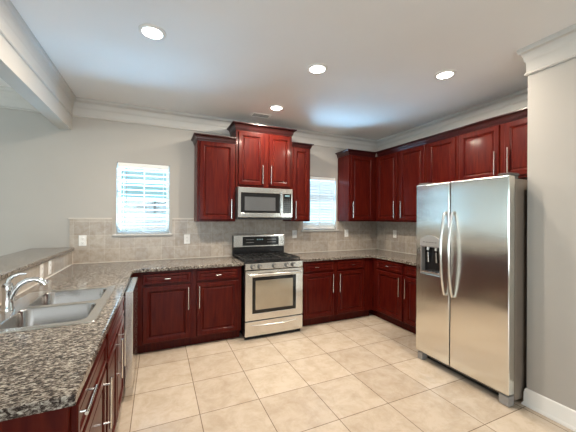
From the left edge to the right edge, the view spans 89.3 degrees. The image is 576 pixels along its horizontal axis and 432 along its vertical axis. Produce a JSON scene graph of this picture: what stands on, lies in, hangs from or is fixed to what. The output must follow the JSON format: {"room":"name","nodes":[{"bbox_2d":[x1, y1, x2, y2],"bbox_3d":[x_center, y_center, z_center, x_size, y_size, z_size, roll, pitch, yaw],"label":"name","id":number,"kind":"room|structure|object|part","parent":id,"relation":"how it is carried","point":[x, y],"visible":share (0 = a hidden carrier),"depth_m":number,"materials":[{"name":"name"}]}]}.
{"room":"kitchen","nodes":[
{"label":"kitchen","id":0,"kind":"room"},
{"bbox_2d":[0,108,376,256],"bbox_3d":[-2.356,0.062,3.420,8.800,2.793,0.150,0,0,-24],"label":"wall","id":1,"kind":"structure","parent":0,"point":[50,175],"depth_m":3.30,"materials":[{"name":"paint"}]},
{"bbox_2d":[0,86,39,112],"bbox_3d":[-2.745,-1.247,-1.217,3.990,0.209,8.000,0,0,-24],"label":"trim","id":2,"kind":"structure","parent":1,"relation":"attached to","point":[9,98],"depth_m":3.08,"materials":[{"name":"white paint"}]},
{"bbox_2d":[0,263,72,304],"bbox_3d":[-1.848,0.538,1.989,0.006,0.007,2.843,0,0,-24],"label":"trim","id":3,"kind":"structure","parent":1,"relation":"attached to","point":[72,263],"depth_m":2.31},
{"bbox_2d":[79,235,86,245],"bbox_3d":[-2.342,0.281,3.325,0.074,0.120,0.009,0,0,-24],"label":"electrical outlet","id":4,"kind":"object","parent":1,"relation":"attached to","point":[82,238],"visible":1,"depth_m":3.32,"materials":[{"name":"white plastic"}]},
{"bbox_2d":[112,167,171,236],"bbox_3d":[-1.798,-0.199,3.638,0.653,0.893,0.177,0,0,-24],"label":"window","id":5,"kind":"structure","parent":1,"relation":"in","point":[120,233],"depth_m":3.65,"materials":[{"name":"white plastic"}]},
{"bbox_3d":[-1.790,0.227,3.614,0.653,0.020,0.127,0,0,-24],"label":"sill","id":6,"kind":"part","parent":5,"relation":"part of","materials":[{"name":"white paint"}]},
{"bbox_2d":[118,162,168,227],"bbox_3d":[-1.791,-0.248,3.623,0.567,0.791,0.070,0,0,-24],"label":"window blind","id":7,"kind":"object","parent":5,"relation":"attached to","point":[123,165],"visible":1,"depth_m":3.61,"materials":[{"name":"white plastic"}]},
{"bbox_3d":[-1.795,0.136,3.626,0.561,0.022,0.048,0,0,-24],"label":"rail","id":8,"kind":"part","parent":7,"relation":"part of","materials":[{"name":"white plastic"}]},
{"bbox_3d":[-1.823,-0.214,3.694,0.519,0.040,0.033,0,0,-24],"label":"meeting rail","id":9,"kind":"part","parent":5,"relation":"part of","materials":[{"name":"white plastic"}]},
{"bbox_2d":[184,234,189,243],"bbox_3d":[-1.310,0.299,3.785,0.074,0.120,0.009,0,0,-24],"label":"electrical outlet","id":10,"kind":"object","parent":1,"relation":"attached to","point":[186,236],"visible":1,"depth_m":3.78,"materials":[{"name":"white plastic"}]},
{"bbox_2d":[68,218,337,219],"bbox_3d":[-0.454,0.042,4.178,4.410,0.016,0.016,0,0,-24],"label":"trim","id":11,"kind":"structure","parent":1,"relation":"attached to","point":[68,218],"depth_m":3.40,"materials":[{"name":"tile"}]},
{"bbox_2d":[191,133,236,221],"bbox_3d":[-0.964,-0.465,3.757,0.520,1.069,0.363,0,0,-24],"label":"upper cabinet","id":12,"kind":"object","parent":1,"relation":"attached to","point":[214,155],"visible":1,"depth_m":3.63,"materials":[{"name":"brown wood"}]},
{"bbox_3d":[-0.963,-0.963,3.764,0.520,0.074,0.352,0,0,-24],"label":"crown","id":13,"kind":"part","parent":12,"relation":"part of","materials":[{"name":"red wood"}]},
{"bbox_3d":[-0.885,-0.435,3.643,0.424,0.965,0.020,0,0,-24],"label":"door","id":14,"kind":"part","parent":12,"relation":"part of","materials":[{"name":"brown wood"}]},
{"bbox_2d":[69,219,376,262],"bbox_3d":[-0.452,0.302,4.181,4.400,0.509,0.012,0,0,-24],"label":"backsplash","id":15,"kind":"structure","parent":1,"relation":"attached to","point":[207,239],"depth_m":3.85,"materials":[{"name":"tile"}]},
{"bbox_2d":[73,249,415,263],"bbox_3d":[-0.089,0.554,3.385,4.358,0.006,1.738,0,0,-24],"label":"trim","id":16,"kind":"structure","parent":1,"relation":"attached to","point":[357,249],"depth_m":3.83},
{"bbox_2d":[227,121,296,188],"bbox_3d":[-0.361,-0.783,4.020,0.896,0.826,0.375,0,0,-24],"label":"upper cabinet","id":17,"kind":"object","parent":1,"relation":"attached to","point":[263,152],"visible":0.97,"depth_m":3.87,"materials":[{"name":"brown wood"}]},
{"bbox_3d":[-0.479,-0.746,3.812,0.342,0.688,0.020,0,0,-24],"label":"door","id":18,"kind":"part","parent":17,"relation":"part of","materials":[{"name":"brown wood"}]},
{"bbox_3d":[-0.359,-1.152,4.021,0.896,0.088,0.374,0,0,-24],"label":"crown","id":19,"kind":"part","parent":17,"relation":"part of","materials":[{"name":"red wood"}]},
{"bbox_2d":[235,187,292,219],"bbox_3d":[-0.357,-0.160,3.979,0.756,0.414,0.450,0,0,-24],"label":"microwave","id":20,"kind":"object","parent":17,"relation":"attached to","point":[251,203],"visible":0.96,"depth_m":3.80,"materials":[{"name":"grey metal"}]},
{"bbox_3d":[-0.082,-0.162,3.881,0.022,0.310,0.046,0,0,-24],"label":"handle","id":21,"kind":"part","parent":20,"relation":"part of","materials":[{"name":"silver metal"}]},
{"bbox_3d":[-0.015,-0.172,3.956,0.152,0.382,0.034,0,0,-24],"label":"control panel","id":22,"kind":"part","parent":20,"relation":"part of","materials":[{"name":"silver metal"}]},
{"bbox_3d":[-0.114,-0.743,3.975,0.314,0.688,0.020,0,0,-24],"label":"door","id":23,"kind":"part","parent":17,"relation":"part of","materials":[{"name":"brown wood"}]},
{"bbox_2d":[292,230,296,237],"bbox_3d":[0.101,0.276,4.415,0.074,0.120,0.009,0,0,-24],"label":"electrical outlet","id":24,"kind":"object","parent":1,"relation":"attached to","point":[294,232],"visible":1,"depth_m":4.41,"materials":[{"name":"white plastic"}]},
{"bbox_2d":[283,142,313,220],"bbox_3d":[0.149,-0.476,4.254,0.338,1.107,0.363,0,0,-24],"label":"upper cabinet","id":25,"kind":"object","parent":1,"relation":"attached to","point":[300,184],"visible":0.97,"depth_m":4.11,"materials":[{"name":"brown wood"}]},
{"bbox_3d":[0.187,-0.451,4.122,0.250,1.012,0.020,0,0,-24],"label":"door","id":26,"kind":"part","parent":25,"relation":"part of","materials":[{"name":"brown wood"}]},
{"bbox_3d":[0.149,-0.998,4.263,0.338,0.062,0.347,0,0,-24],"label":"crown","id":27,"kind":"part","parent":25,"relation":"part of","materials":[{"name":"red wood"}]},
{"bbox_2d":[303,176,334,228],"bbox_3d":[0.493,-0.207,4.642,0.579,0.824,0.070,0,0,-24],"label":"window blind","id":28,"kind":"object","parent":1,"relation":"attached to","point":[321,191],"visible":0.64,"depth_m":4.66,"materials":[{"name":"white plastic"}]},
{"bbox_3d":[0.488,0.194,4.646,0.573,0.022,0.048,0,0,-24],"label":"rail","id":29,"kind":"part","parent":28,"relation":"part of","materials":[{"name":"white plastic"}]},
{"bbox_3d":[0.491,-0.188,4.647,0.455,0.746,0.059,0,0,-24],"label":"ladder cord","id":30,"kind":"part","parent":28,"relation":"part of","materials":[{"name":"white fabric"}]},
{"bbox_2d":[301,229,338,231],"bbox_3d":[0.486,-0.187,4.657,0.665,0.868,0.177,0,0,-24],"label":"window","id":31,"kind":"structure","parent":1,"relation":"in","point":[303,230],"depth_m":4.61,"materials":[{"name":"white plastic"}]},
{"bbox_3d":[0.494,0.227,4.633,0.665,0.020,0.127,0,0,-24],"label":"sill","id":32,"kind":"part","parent":31,"relation":"part of","materials":[{"name":"white paint"}]},
{"bbox_2d":[335,149,375,220],"bbox_3d":[1.234,-0.464,4.739,0.870,1.100,0.363,0,0,-24],"label":"upper cabinet","id":33,"kind":"object","parent":1,"relation":"attached to","point":[356,168],"visible":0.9,"depth_m":4.56,"materials":[{"name":"brown wood"}]},
{"bbox_3d":[1.089,-0.977,4.678,0.548,0.078,0.355,0,0,-24],"label":"crown","id":34,"kind":"part","parent":33,"relation":"part of","materials":[{"name":"red wood"}]},
{"bbox_3d":[1.155,-0.432,4.554,0.424,0.990,0.020,0,0,-24],"label":"door","id":35,"kind":"part","parent":33,"relation":"part of","materials":[{"name":"brown wood"}]},
{"bbox_2d":[0,0,575,139],"bbox_3d":[-0.685,-1.386,-0.297,8.800,0.100,8.300,0,0,-24],"label":"ceiling","id":36,"kind":"structure","parent":0,"point":[228,59],"depth_m":2.37,"materials":[{"name":"paint"}]},
{"bbox_2d":[0,34,71,129],"bbox_3d":[-0.869,-1.155,-0.379,0.120,0.365,8.000,0,0,-24],"label":"ceiling beam","id":37,"kind":"structure","parent":36,"relation":"attached to","point":[14,71],"depth_m":2.28,"materials":[{"name":"white paint"}]},
{"bbox_2d":[138,24,165,39],"bbox_3d":[-0.980,-1.325,2.108,0.186,0.010,0.186,0,0,-24],"label":"recessed light","id":38,"kind":"object","parent":36,"relation":"in","point":[151,31],"visible":1,"depth_m":2.09,"materials":[{"name":"white plastic"}]},
{"bbox_2d":[250,112,271,118],"bbox_3d":[-0.358,-1.317,3.825,0.250,0.008,0.150,0,0,-24],"label":"ceiling vent","id":39,"kind":"object","parent":36,"relation":"in","point":[254,114],"visible":1,"depth_m":3.82,"materials":[{"name":"white plastic"}]},
{"bbox_2d":[269,105,283,110],"bbox_3d":[-0.140,-1.316,3.550,0.186,0.010,0.186,0,0,-24],"label":"recessed light","id":40,"kind":"object","parent":36,"relation":"in","point":[272,107],"visible":1,"depth_m":3.53,"materials":[{"name":"white plastic"}]},
{"bbox_2d":[307,63,327,73],"bbox_3d":[0.264,-1.316,2.612,0.186,0.010,0.186,0,0,-24],"label":"recessed light","id":41,"kind":"object","parent":36,"relation":"in","point":[316,68],"visible":1,"depth_m":2.60,"materials":[{"name":"white plastic"}]},
{"bbox_2d":[434,69,455,79],"bbox_3d":[1.458,-1.309,2.707,0.186,0.010,0.186,0,0,-24],"label":"recessed light","id":42,"kind":"object","parent":36,"relation":"in","point":[445,74],"visible":1,"depth_m":2.69,"materials":[{"name":"white plastic"}]},
{"bbox_2d":[116,313,574,431],"bbox_3d":[-0.703,1.507,-0.305,8.800,0.100,8.300,0,0,-24],"label":"floor","id":43,"kind":"structure","parent":0,"point":[364,373],"depth_m":2.46,"materials":[{"name":"tile"}]},
{"bbox_2d":[0,338,111,431],"bbox_3d":[-1.071,1.021,1.077,0.673,0.876,0.625,0,0,-24],"label":"base cabinet","id":44,"kind":"object","parent":43,"relation":"on","point":[88,414],"visible":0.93,"depth_m":1.01,"materials":[{"name":"brown wood"}]},
{"bbox_3d":[-0.704,0.645,1.025,0.036,0.011,0.170,0,0,-24],"label":"handle","id":45,"kind":"part","parent":44,"relation":"part of","materials":[{"name":"silver metal"}]},
{"bbox_3d":[-0.803,0.675,1.198,0.020,0.128,0.572,0,0,-24],"label":"drawer","id":46,"kind":"part","parent":44,"relation":"part of","materials":[{"name":"brown wood"}]},
{"bbox_3d":[-0.805,1.050,1.197,0.020,0.578,0.572,0,0,-24],"label":"door","id":47,"kind":"part","parent":44,"relation":"part of","materials":[{"name":"brown wood"}]},
{"bbox_3d":[-0.863,0.898,1.397,0.036,0.245,0.011,0,0,-24],"label":"handle","id":48,"kind":"part","parent":44,"relation":"part of","materials":[{"name":"silver metal"}]},
{"bbox_2d":[0,256,243,421],"bbox_3d":[-1.011,0.566,2.328,1.812,0.037,2.916,0,0,-24],"label":"countertop","id":49,"kind":"structure","parent":44,"relation":"on","point":[46,369],"depth_m":1.22,"materials":[{"name":"stone"}]},
{"bbox_2d":[0,272,48,311],"bbox_3d":[-1.533,0.433,1.700,0.212,0.207,0.062,0,0,-32],"label":"faucet","id":50,"kind":"object","parent":49,"relation":"on","point":[9,291],"visible":1,"depth_m":1.66,"materials":[{"name":"silver metal"}]},
{"bbox_3d":[-1.571,0.359,1.683,0.092,0.059,0.026,0,0,-39],"label":"lever","id":51,"kind":"part","parent":50,"relation":"part of","materials":[{"name":"silver metal"}]},
{"bbox_3d":[-1.526,0.420,1.701,0.172,0.126,0.036,0,0,-31],"label":"spout","id":52,"kind":"part","parent":50,"relation":"part of","materials":[{"name":"silver metal"}]},
{"bbox_2d":[0,286,115,333],"bbox_3d":[-1.406,0.633,1.774,0.532,0.190,0.852,0,0,-24],"label":"sink","id":53,"kind":"object","parent":49,"relation":"in","point":[66,307],"visible":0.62,"depth_m":1.76,"materials":[{"name":"silver metal"}]},
{"bbox_3d":[-1.294,0.633,1.597,0.372,0.190,0.343,0,0,-24],"label":"bowl","id":54,"kind":"part","parent":53,"relation":"part of","materials":[{"name":"silver metal"}]},
{"bbox_3d":[-1.456,0.633,1.961,0.372,0.190,0.355,0,0,-24],"label":"bowl","id":55,"kind":"part","parent":53,"relation":"part of","materials":[{"name":"silver metal"}]},
{"bbox_2d":[105,296,125,431],"bbox_3d":[-1.372,1.021,1.752,0.673,0.876,0.850,0,0,-24],"label":"base cabinet","id":56,"kind":"object","parent":43,"relation":"on","point":[115,336],"visible":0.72,"depth_m":1.82,"materials":[{"name":"brown wood"}]},
{"bbox_3d":[-1.023,1.050,1.684,0.020,0.578,0.384,0,0,-24],"label":"door","id":57,"kind":"part","parent":56,"relation":"part of","materials":[{"name":"brown wood"}]},
{"bbox_3d":[-1.104,0.675,1.872,0.020,0.128,0.794,0,0,-24],"label":"drawer","id":58,"kind":"part","parent":56,"relation":"part of","materials":[{"name":"brown wood"}]},
{"bbox_3d":[-1.058,0.899,1.833,0.036,0.245,0.011,0,0,-24],"label":"handle","id":59,"kind":"part","parent":56,"relation":"part of","materials":[{"name":"silver metal"}]},
{"bbox_3d":[-1.190,1.050,2.058,0.020,0.578,0.384,0,0,-24],"label":"door","id":60,"kind":"part","parent":56,"relation":"part of","materials":[{"name":"brown wood"}]},
{"bbox_3d":[-1.126,0.899,1.984,0.036,0.245,0.011,0,0,-24],"label":"handle","id":61,"kind":"part","parent":56,"relation":"part of","materials":[{"name":"silver metal"}]},
{"bbox_2d":[123,277,137,387],"bbox_3d":[-1.655,1.025,2.432,0.678,0.868,0.592,0,0,-24],"label":"dishwasher","id":62,"kind":"object","parent":43,"relation":"on","point":[130,295],"visible":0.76,"depth_m":2.30,"materials":[{"name":"grey metal"}]},
{"bbox_2d":[131,266,240,353],"bbox_3d":[-1.202,1.027,3.491,1.168,0.876,0.653,0,0,-24],"label":"base cabinet","id":63,"kind":"object","parent":43,"relation":"on","point":[177,308],"visible":0.93,"depth_m":3.22,"materials":[{"name":"brown wood"}]},
{"bbox_3d":[-1.301,1.047,3.139,0.476,0.590,0.020,0,0,-24],"label":"door","id":64,"kind":"part","parent":63,"relation":"part of","materials":[{"name":"brown wood"}]},
{"bbox_3d":[-1.299,0.670,3.140,0.476,0.112,0.020,0,0,-24],"label":"drawer","id":65,"kind":"part","parent":63,"relation":"part of","materials":[{"name":"brown wood"}]},
{"bbox_3d":[-0.807,1.050,3.360,0.473,0.590,0.020,0,0,-24],"label":"door","id":66,"kind":"part","parent":63,"relation":"part of","materials":[{"name":"brown wood"}]},
{"bbox_3d":[-0.804,0.673,3.361,0.473,0.112,0.020,0,0,-24],"label":"drawer","id":67,"kind":"part","parent":63,"relation":"part of","materials":[{"name":"brown wood"}]},
{"bbox_2d":[232,234,302,339],"bbox_3d":[-0.281,0.868,3.840,0.758,1.208,0.742,0,0,-24],"label":"gas range","id":68,"kind":"object","parent":43,"relation":"on","point":[271,279],"visible":0.98,"depth_m":3.59,"materials":[{"name":"silver metal"}]},
{"bbox_3d":[-0.399,0.348,4.114,0.750,0.168,0.020,0,0,-24],"label":"display panel","id":69,"kind":"part","parent":68,"relation":"part of","materials":[{"name":"silver metal"}]},
{"bbox_3d":[-0.379,0.350,4.111,0.535,0.124,0.002,0,0,-24],"label":"display glass","id":70,"kind":"part","parent":68,"relation":"part of","materials":[{"name":"black glass"}]},
{"bbox_2d":[240,266,293,336],"bbox_3d":[-0.299,1.007,3.880,0.758,0.860,0.625,0,0,-24],"label":"oven","id":71,"kind":"object","parent":68,"relation":"in","point":[242,331],"depth_m":3.52,"materials":[{"name":"silver metal"}]},
{"bbox_2d":[234,255,301,263],"bbox_3d":[-0.282,0.565,3.847,0.758,0.022,0.590,0,0,-24],"label":"cooktop","id":72,"kind":"object","parent":68,"relation":"in","point":[293,259],"depth_m":3.65,"materials":[{"name":"black metal"}]},
{"bbox_3d":[-0.187,1.454,3.621,0.738,0.035,0.040,0,0,-24],"label":"kick panel","id":73,"kind":"part","parent":68,"relation":"part of","materials":[{"name":"black metal"}]},
{"bbox_3d":[-0.166,1.337,3.575,0.754,0.174,0.039,0,0,-24],"label":"storage drawer","id":74,"kind":"part","parent":68,"relation":"part of","materials":[{"name":"silver metal"}]},
{"bbox_3d":[-0.163,0.946,3.576,0.754,0.588,0.039,0,0,-24],"label":"oven door","id":75,"kind":"part","parent":68,"relation":"part of","materials":[{"name":"silver metal"}]},
{"bbox_3d":[-0.162,0.604,3.579,0.758,0.076,0.036,0,0,-24],"label":"control panel","id":76,"kind":"part","parent":68,"relation":"part of","materials":[{"name":"silver metal"}]},
{"bbox_3d":[-0.155,1.306,3.552,0.600,0.030,0.020,0,0,-24],"label":"drawer pull","id":77,"kind":"part","parent":68,"relation":"part of","materials":[{"name":"silver metal"}]},
{"bbox_3d":[-0.142,0.694,3.532,0.674,0.029,0.065,0,0,-24],"label":"oven handle","id":78,"kind":"part","parent":68,"relation":"part of","materials":[{"name":"silver metal"}]},
{"bbox_2d":[302,257,372,325],"bbox_3d":[0.594,1.040,4.294,1.183,0.876,0.653,0,0,-24],"label":"base cabinet","id":79,"kind":"object","parent":43,"relation":"on","point":[333,290],"visible":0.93,"depth_m":4.03,"materials":[{"name":"brown wood"}]},
{"bbox_3d":[0.414,0.682,3.905,0.468,0.112,0.020,0,0,-24],"label":"drawer","id":80,"kind":"part","parent":79,"relation":"part of","materials":[{"name":"brown wood"}]},
{"bbox_3d":[0.412,1.059,3.904,0.468,0.590,0.020,0,0,-24],"label":"door","id":81,"kind":"part","parent":79,"relation":"part of","materials":[{"name":"brown wood"}]},
{"bbox_3d":[0.888,0.686,4.117,0.450,0.112,0.020,0,0,-24],"label":"drawer","id":82,"kind":"part","parent":79,"relation":"part of","materials":[{"name":"brown wood"}]},
{"bbox_3d":[0.886,1.063,4.116,0.450,0.590,0.020,0,0,-24],"label":"door","id":83,"kind":"part","parent":79,"relation":"part of","materials":[{"name":"brown wood"}]},
{"bbox_2d":[369,258,415,333],"bbox_3d":[1.605,1.046,4.148,0.653,0.876,1.745,0,0,-24],"label":"base cabinet","id":84,"kind":"object","parent":43,"relation":"on","point":[394,283],"visible":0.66,"depth_m":3.87,"materials":[{"name":"brown wood"}]},
{"bbox_2d":[289,249,415,265],"bbox_3d":[1.087,0.584,3.907,1.784,0.037,1.742,0,0,-24],"label":"countertop","id":85,"kind":"structure","parent":84,"relation":"on","point":[405,258],"depth_m":4.17,"materials":[{"name":"stone"}]},
{"bbox_3d":[1.376,0.688,3.978,0.020,0.112,0.490,0,0,-24],"label":"drawer","id":86,"kind":"part","parent":84,"relation":"part of","materials":[{"name":"brown wood"}]},
{"bbox_3d":[1.374,1.065,3.977,0.020,0.590,0.490,0,0,-24],"label":"door","id":87,"kind":"part","parent":84,"relation":"part of","materials":[{"name":"brown wood"}]},
{"bbox_3d":[1.592,0.688,3.495,0.020,0.112,0.472,0,0,-24],"label":"drawer","id":88,"kind":"part","parent":84,"relation":"part of","materials":[{"name":"brown wood"}]},
{"bbox_3d":[1.590,1.065,3.494,0.020,0.590,0.472,0,0,-24],"label":"door","id":89,"kind":"part","parent":84,"relation":"part of","materials":[{"name":"brown wood"}]},
{"bbox_2d":[416,172,526,406],"bbox_3d":[1.906,0.572,2.815,1.024,1.816,0.884,0,0,-24],"label":"refrigerator","id":90,"kind":"object","parent":43,"relation":"on","point":[471,234],"visible":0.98,"depth_m":2.47,"materials":[{"name":"silver metal"}]},
{"bbox_3d":[1.412,0.385,2.938,0.041,0.150,0.033,0,0,-24],"label":"dispenser lever","id":91,"kind":"part","parent":90,"relation":"part of","materials":[{"name":"silver metal"}]},
{"bbox_3d":[1.448,0.535,2.886,0.076,1.705,0.380,0,0,-24],"label":"freezer door","id":92,"kind":"part","parent":90,"relation":"part of","materials":[{"name":"silver metal"}]},
{"bbox_3d":[1.450,0.385,2.852,0.041,0.150,0.033,0,0,-24],"label":"dispenser lever","id":93,"kind":"part","parent":90,"relation":"part of","materials":[{"name":"silver metal"}]},
{"bbox_3d":[1.440,0.353,2.714,0.086,0.794,0.026,0,0,-24],"label":"door handle","id":94,"kind":"part","parent":90,"relation":"part of","materials":[{"name":"silver metal"}]},
{"bbox_3d":[1.472,0.353,2.641,0.086,0.794,0.026,0,0,-24],"label":"door handle","id":95,"kind":"part","parent":90,"relation":"part of","materials":[{"name":"silver metal"}]},
{"bbox_3d":[1.629,0.535,2.479,0.076,1.705,0.496,0,0,-24],"label":"door","id":96,"kind":"part","parent":90,"relation":"part of","materials":[{"name":"silver metal"}]},
{"bbox_2d":[527,57,575,410],"bbox_3d":[3.416,0.086,0.064,0.997,2.793,5.315,0,0,-24],"label":"wall","id":97,"kind":"structure","parent":0,"point":[551,151],"depth_m":2.14,"materials":[{"name":"paint"}]},
{"bbox_2d":[0,0,575,151],"bbox_3d":[1.190,-1.218,0.541,4.390,0.209,8.000,0,0,-24],"label":"trim","id":98,"kind":"structure","parent":97,"relation":"attached to","point":[556,48],"depth_m":3.35,"materials":[{"name":"white paint"}]},
{"bbox_2d":[456,107,527,180],"bbox_3d":[2.288,-0.690,3.003,0.363,0.646,0.951,0,0,-24],"label":"upper cabinet","id":99,"kind":"object","parent":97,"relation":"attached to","point":[491,147],"visible":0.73,"depth_m":3.00,"materials":[{"name":"brown wood"}]},
{"bbox_3d":[2.067,-0.659,3.165,0.020,0.534,0.430,0,0,-24],"label":"door","id":100,"kind":"part","parent":99,"relation":"part of","materials":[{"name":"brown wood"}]},
{"bbox_3d":[2.154,-0.975,2.943,0.048,0.078,0.951,0,0,-24],"label":"crown","id":101,"kind":"part","parent":99,"relation":"part of","materials":[{"name":"red wood"}]},
{"bbox_3d":[2.167,-0.549,2.872,0.036,0.255,0.011,0,0,-24],"label":"handle","id":102,"kind":"part","parent":99,"relation":"part of","materials":[{"name":"silver metal"}]},
{"bbox_3d":[2.262,-0.659,2.729,0.020,0.534,0.430,0,0,-24],"label":"door","id":103,"kind":"part","parent":99,"relation":"part of","materials":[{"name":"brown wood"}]},
{"bbox_2d":[521,388,575,431],"bbox_3d":[2.958,1.413,-0.128,0.071,0.132,5.339,0,0,-24],"label":"baseboard","id":104,"kind":"structure","parent":97,"relation":"attached to","point":[557,412],"depth_m":2.13,"materials":[{"name":"white paint"}]},
{"bbox_3d":[2.171,0.090,3.889,0.150,2.793,2.685,0,0,-24],"label":"wall","id":105,"kind":"structure","parent":0,"visible":0},
{"bbox_2d":[376,146,398,221],"bbox_3d":[1.620,-0.463,4.497,0.363,1.100,0.494,0,0,-24],"label":"upper cabinet","id":106,"kind":"object","parent":105,"relation":"attached to","point":[387,160],"visible":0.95,"depth_m":4.41,"materials":[{"name":"brown wood"}]},
{"bbox_3d":[1.496,-0.975,4.415,0.048,0.078,0.446,0,0,-24],"label":"crown","id":107,"kind":"part","parent":106,"relation":"part of","materials":[{"name":"red wood"}]},
{"bbox_2d":[377,221,416,253],"bbox_3d":[1.908,0.317,4.277,0.012,0.509,1.738,0,0,-24],"label":"backsplash","id":108,"kind":"structure","parent":105,"relation":"attached to","point":[405,240],"depth_m":4.62,"materials":[{"name":"tile"}]},
{"bbox_2d":[397,138,426,221],"bbox_3d":[1.818,-0.463,4.053,0.363,1.100,0.473,0,0,-24],"label":"upper cabinet","id":109,"kind":"object","parent":105,"relation":"attached to","point":[413,154],"visible":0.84,"depth_m":4.00,"materials":[{"name":"brown wood"}]},
{"bbox_3d":[1.685,-0.975,3.994,0.048,0.078,0.473,0,0,-24],"label":"crown","id":110,"kind":"part","parent":109,"relation":"part of","materials":[{"name":"red wood"}]},
{"bbox_2d":[424,128,458,183],"bbox_3d":[2.004,-0.463,3.637,0.363,1.100,0.435,0,0,-24],"label":"upper cabinet","id":111,"kind":"object","parent":105,"relation":"attached to","point":[443,147],"visible":0.44,"depth_m":3.55,"materials":[{"name":"brown wood"}]},
{"bbox_3d":[1.870,-0.975,3.577,0.048,0.078,0.435,0,0,-24],"label":"crown","id":112,"kind":"part","parent":111,"relation":"part of","materials":[{"name":"red wood"}]},
{"bbox_3d":[1.880,-0.431,3.580,0.020,0.990,0.378,0,0,-24],"label":"door","id":113,"kind":"part","parent":111,"relation":"part of","materials":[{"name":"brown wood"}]},
{"bbox_3d":[-1.924,0.922,1.964,0.123,1.068,2.859,0,0,-24],"label":"wall","id":114,"kind":"structure","parent":0,"visible":0},
{"bbox_2d":[0,251,71,302],"bbox_3d":[-1.857,0.465,1.987,0.012,0.153,2.848,0,0,-24],"label":"trim","id":115,"kind":"structure","parent":114,"relation":"attached to","point":[58,263],"depth_m":2.45,"materials":[{"name":"tile"}]},
{"bbox_2d":[0,247,73,279],"bbox_3d":[-2.006,0.368,1.899,0.393,0.037,2.888,0,0,-24],"label":"countertop","id":116,"kind":"structure","parent":114,"relation":"on","point":[11,264],"depth_m":2.40,"materials":[{"name":"stone"}]},
{"bbox_2d":[40,264,43,277],"bbox_3d":[-2.030,0.457,2.404,0.009,0.120,0.074,0,0,-24],"label":"electrical outlet","id":117,"kind":"object","parent":114,"relation":"attached to","point":[41,265],"visible":0.94,"depth_m":2.39,"materials":[{"name":"white plastic"}]},
{"bbox_2d":[48,260,51,274],"bbox_3d":[-2.112,0.457,2.586,0.009,0.120,0.074,0,0,-24],"label":"electrical outlet","id":118,"kind":"object","parent":114,"relation":"attached to","point":[50,261],"visible":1,"depth_m":2.57,"materials":[{"name":"white plastic"}]},
{"label":"outside","id":119,"kind":"structure","parent":0,"visible":0},
{"bbox_2d":[121,229,142,230],"bbox_3d":[-8.934,1.876,22.412,45.000,0.200,39.800,0,0,-24],"label":"ground","id":120,"kind":"structure","parent":119,"point":[121,229],"depth_m":36.56,"materials":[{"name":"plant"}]},
{"bbox_2d":[133,201,313,230],"bbox_3d":[-4.665,0.152,22.567,12.500,3.300,8.000,0,0,-24],"label":"house","id":121,"kind":"structure","parent":120,"relation":"on","point":[156,204],"depth_m":17.31,"materials":[{"name":"white"}]}
]}

